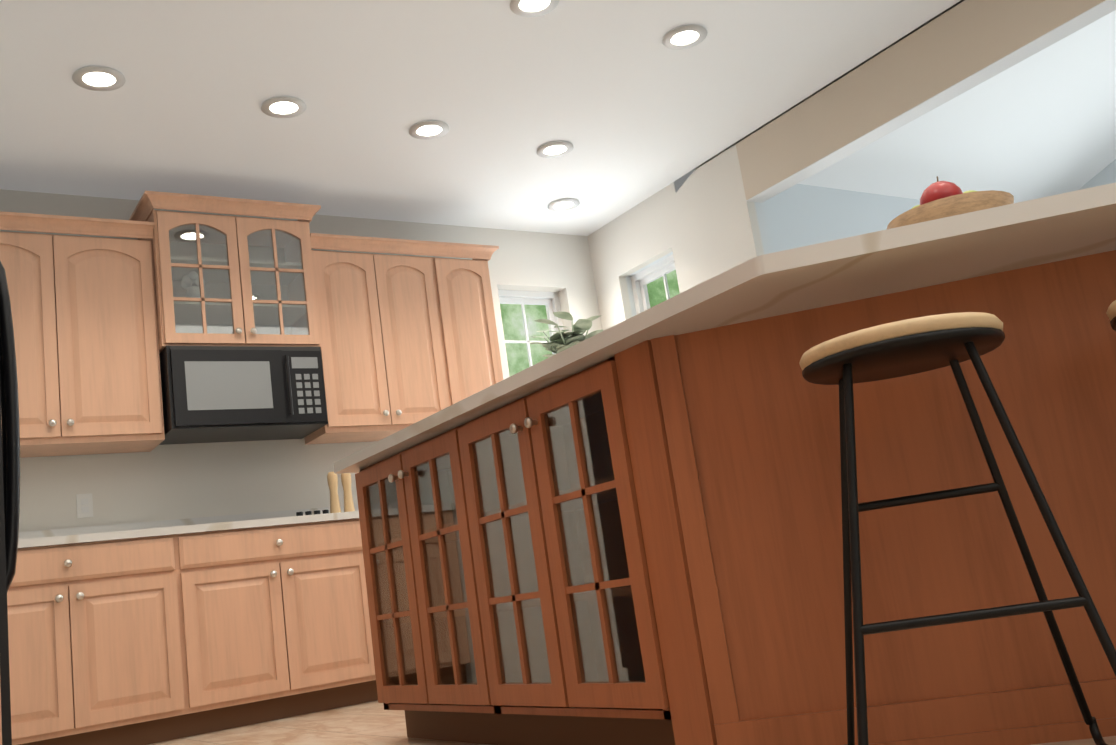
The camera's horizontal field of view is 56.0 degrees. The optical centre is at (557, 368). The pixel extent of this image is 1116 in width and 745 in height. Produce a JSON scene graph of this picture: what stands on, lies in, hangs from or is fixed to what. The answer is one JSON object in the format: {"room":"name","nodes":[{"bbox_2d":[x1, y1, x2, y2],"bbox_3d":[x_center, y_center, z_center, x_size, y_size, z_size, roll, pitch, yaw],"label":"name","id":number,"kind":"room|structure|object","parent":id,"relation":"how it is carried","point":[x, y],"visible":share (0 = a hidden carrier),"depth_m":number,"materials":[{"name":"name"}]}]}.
{"room":"kitchen","nodes":[
{"label":"kitchen","id":0,"kind":"room"},
{"bbox_2d":[0,189,601,531],"bbox_3d":[-1.633,0.448,5.762,5.140,2.745,0.200,0,-14,-33],"label":"wall","id":1,"kind":"structure","parent":0,"point":[174,481],"depth_m":5.57,"materials":[{"name":"paint"}]},
{"bbox_2d":[76,493,92,517],"bbox_3d":[-2.309,0.670,5.118,0.072,0.116,0.008,0,-14,-33],"label":"electrical outlet plate","id":2,"kind":"object","parent":1,"relation":"attached to","point":[84,502],"visible":0.29,"depth_m":5.11,"materials":[{"name":"white plastic"}]},
{"bbox_2d":[0,191,502,457],"bbox_3d":[-1.633,-0.233,5.557,3.009,1.235,0.460,0,-14,-33],"label":"upper cabinet","id":3,"kind":"object","parent":1,"relation":"attached to","point":[168,327],"visible":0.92,"depth_m":5.37,"materials":[{"name":"brown wood"}]},
{"bbox_2d":[498,290,563,366],"bbox_3d":[-0.111,0.124,6.826,0.635,1.340,0.205,0,-14,-33],"label":"kitchen window","id":4,"kind":"structure","parent":1,"relation":"in","point":[550,301],"depth_m":7.02,"materials":[{"name":"white paint"}]},
{"bbox_2d":[0,0,960,235],"bbox_3d":[0.521,-2.055,2.413,5.060,0.120,9.160,0,-14,-33],"label":"ceiling","id":5,"kind":"structure","parent":0,"point":[625,102],"depth_m":4.96,"materials":[{"name":"white paint"}]},
{"bbox_2d":[72,66,125,90],"bbox_3d":[-1.920,-1.212,4.389,0.205,0.010,0.205,-12,-13,19],"label":"recessed light","id":6,"kind":"object","parent":5,"relation":"in","point":[98,78],"depth_m":4.39,"materials":[{"name":"white paint"}]},
{"bbox_2d":[261,96,306,117],"bbox_3d":[-1.269,-1.208,4.855,0.205,0.010,0.205,2,-15,-39],"label":"recessed light","id":7,"kind":"object","parent":5,"relation":"in","point":[280,106],"depth_m":4.85,"materials":[{"name":"white paint"}]},
{"bbox_2d":[409,120,448,139],"bbox_3d":[-0.651,-1.203,5.298,0.205,0.010,0.205,-12,-13,19],"label":"recessed light","id":8,"kind":"object","parent":5,"relation":"in","point":[429,129],"depth_m":5.29,"materials":[{"name":"white paint"}]},
{"bbox_2d":[510,0,558,16],"bbox_3d":[-0.097,-1.497,4.295,0.205,0.010,0.205,2,-15,-39],"label":"recessed light","id":9,"kind":"object","parent":5,"relation":"in","point":[524,8],"depth_m":4.32,"materials":[{"name":"white paint"}]},
{"bbox_2d":[537,141,573,157],"bbox_3d":[-0.016,-1.199,5.753,0.205,0.010,0.205,2,-15,-39],"label":"recessed light","id":10,"kind":"object","parent":5,"relation":"in","point":[554,149],"depth_m":5.75,"materials":[{"name":"white paint"}]},
{"bbox_2d":[548,198,579,211],"bbox_3d":[0.036,-1.027,6.600,0.205,0.010,0.205,2,-15,-39],"label":"recessed light","id":11,"kind":"object","parent":5,"relation":"in","point":[565,204],"depth_m":6.60,"materials":[{"name":"white paint"}]},
{"bbox_2d":[662,25,706,49],"bbox_3d":[0.574,-1.498,4.749,0.205,0.010,0.205,-12,-12,16],"label":"recessed light","id":12,"kind":"object","parent":5,"relation":"in","point":[686,36],"depth_m":4.75,"materials":[{"name":"white paint"}]},
{"bbox_2d":[148,700,1115,744],"bbox_3d":[2.485,0.682,2.864,8.810,0.060,9.160,0,-14,-33],"label":"floor","id":13,"kind":"structure","parent":0,"point":[372,723],"depth_m":4.10,"materials":[{"name":"tile"}]},
{"bbox_2d":[0,687,1,744],"bbox_3d":[-0.487,0.086,0.306,0.625,0.880,0.678,0,-14,-33],"label":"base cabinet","id":14,"kind":"object","parent":13,"relation":"on","point":[0,720],"depth_m":0.15,"materials":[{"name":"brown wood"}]},
{"bbox_2d":[0,261,19,744],"bbox_3d":[-1.805,0.280,2.540,0.879,1.793,0.910,0,-14,-33],"label":"refrigerator","id":15,"kind":"object","parent":13,"relation":"on","point":[9,470],"visible":1,"depth_m":2.65,"materials":[{"name":"black"}]},
{"bbox_2d":[7,533,210,744],"bbox_3d":[-2.194,1.251,4.625,1.032,0.880,0.621,0,-14,-33],"label":"base cabinet","id":16,"kind":"object","parent":13,"relation":"on","point":[144,633],"depth_m":4.46,"materials":[{"name":"brown wood"}]},
{"bbox_2d":[18,505,358,548],"bbox_3d":[-0.470,0.540,4.685,3.980,0.035,2.725,0,-14,-33],"label":"countertop","id":17,"kind":"structure","parent":16,"relation":"on","point":[115,532],"depth_m":4.99,"materials":[{"name":"white stone"}]},
{"bbox_2d":[327,472,345,512],"bbox_3d":[-1.170,0.663,5.481,0.059,0.250,0.059,4,-17,-45],"label":"pepper mill","id":18,"kind":"object","parent":17,"relation":"on","point":[332,479],"depth_m":5.47,"materials":[{"name":"brown wood"}]},
{"bbox_2d":[343,473,354,511],"bbox_3d":[-1.109,0.665,5.534,0.059,0.250,0.059,4,-17,-45],"label":"pepper mill","id":19,"kind":"object","parent":17,"relation":"on","point":[347,481],"depth_m":5.52,"materials":[{"name":"brown wood"}]},
{"bbox_2d":[195,517,377,731],"bbox_3d":[-1.436,1.247,5.126,1.054,0.880,0.621,0,-14,-33],"label":"base cabinet","id":20,"kind":"object","parent":13,"relation":"on","point":[287,629],"depth_m":4.88,"materials":[{"name":"brown wood"}]},
{"bbox_2d":[341,188,1115,744],"bbox_3d":[0.460,0.460,2.714,1.071,0.880,2.493,0,-14,-33],"label":"kitchen island","id":21,"kind":"object","parent":13,"relation":"on","point":[627,531],"depth_m":2.10,"materials":[{"name":"brown wood"}]},
{"bbox_2d":[333,183,1115,473],"bbox_3d":[0.688,-0.034,2.771,1.575,0.036,2.970,0,-14,-33],"label":"island countertop","id":22,"kind":"structure","parent":21,"relation":"on","point":[747,272],"depth_m":2.21,"materials":[{"name":"beige stone"}]},
{"bbox_2d":[887,190,1013,228],"bbox_3d":[0.864,-0.263,2.272,0.266,0.150,0.266,0,-14,-33],"label":"fruit bowl","id":23,"kind":"object","parent":22,"relation":"on","point":[954,205],"visible":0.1,"depth_m":2.17,"materials":[{"name":"brown wood"}]},
{"bbox_2d":[912,176,975,208],"bbox_3d":[0.845,-0.353,2.293,0.175,0.113,0.183,0,-14,-33],"label":"fruit","id":24,"kind":"object","parent":23,"relation":"in","point":[938,189],"visible":0.25,"depth_m":2.22,"materials":[{"name":"red food"}]},
{"bbox_3d":[0.117,0.141,3.337,0.495,0.016,0.237,0,-14,-33],"label":"cutting board","id":25,"kind":"object","parent":21,"relation":"on","visible":0},
{"bbox_2d":[530,312,602,357],"bbox_3d":[0.038,-0.012,3.355,0.270,0.308,0.275,0,-14,-33],"label":"potted plant","id":26,"kind":"object","parent":25,"relation":"on","point":[560,340],"visible":0.38,"depth_m":3.32,"materials":[{"name":"green plant"}]},
{"bbox_2d":[799,312,1115,744],"bbox_3d":[0.630,0.303,1.715,0.434,0.725,0.382,-10,-12,10],"label":"bar stool","id":27,"kind":"object","parent":13,"relation":"on","point":[901,348],"visible":1,"depth_m":1.67,"materials":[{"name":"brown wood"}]},
{"bbox_2d":[1106,300,1115,330],"bbox_3d":[1.124,0.213,1.630,0.434,0.725,0.382,-10,-12,10],"label":"bar stool","id":28,"kind":"object","parent":13,"relation":"on","point":[1111,312],"visible":1,"depth_m":1.74,"materials":[{"name":"brown wood"}]},
{"bbox_2d":[762,184,919,252],"bbox_3d":[2.624,0.121,7.236,3.750,2.785,0.200,0,-14,-33],"label":"wall","id":29,"kind":"structure","parent":0,"point":[798,215],"depth_m":6.88,"materials":[{"name":"paint"}]},
{"bbox_2d":[588,0,1115,330],"bbox_3d":[2.756,-1.096,3.591,0.201,3.608,8.760,0,-14,-33],"label":"wall","id":30,"kind":"structure","parent":0,"point":[954,51],"depth_m":5.57,"materials":[{"name":"beige paint"}]},
{"bbox_2d":[631,254,675,313],"bbox_3d":[0.705,-0.033,6.642,0.205,1.340,0.670,0,-14,-33],"label":"kitchen window","id":31,"kind":"structure","parent":30,"relation":"in","point":[641,280],"depth_m":6.93,"materials":[{"name":"white paint"}]},
{"bbox_2d":[674,10,1115,202],"bbox_3d":[3.694,-2.243,5.491,3.870,1.009,5.340,0,-14,-33],"label":"ceiling","id":32,"kind":"structure","parent":0,"point":[1041,124],"depth_m":7.00,"materials":[{"name":"white paint"}]},
{"bbox_2d":[1079,159,1115,189],"bbox_3d":[5.417,-0.925,6.222,0.200,3.608,5.340,0,-14,-33],"label":"wall","id":33,"kind":"structure","parent":0,"point":[1106,175],"depth_m":7.96,"materials":[{"name":"paint"}]},
{"label":"outside","id":34,"kind":"structure","parent":0,"visible":0},
{"bbox_2d":[500,270,679,375],"bbox_3d":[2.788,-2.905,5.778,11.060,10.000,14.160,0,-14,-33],"label":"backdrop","id":35,"kind":"structure","parent":34,"point":[513,329],"depth_m":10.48,"materials":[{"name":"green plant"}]}
]}

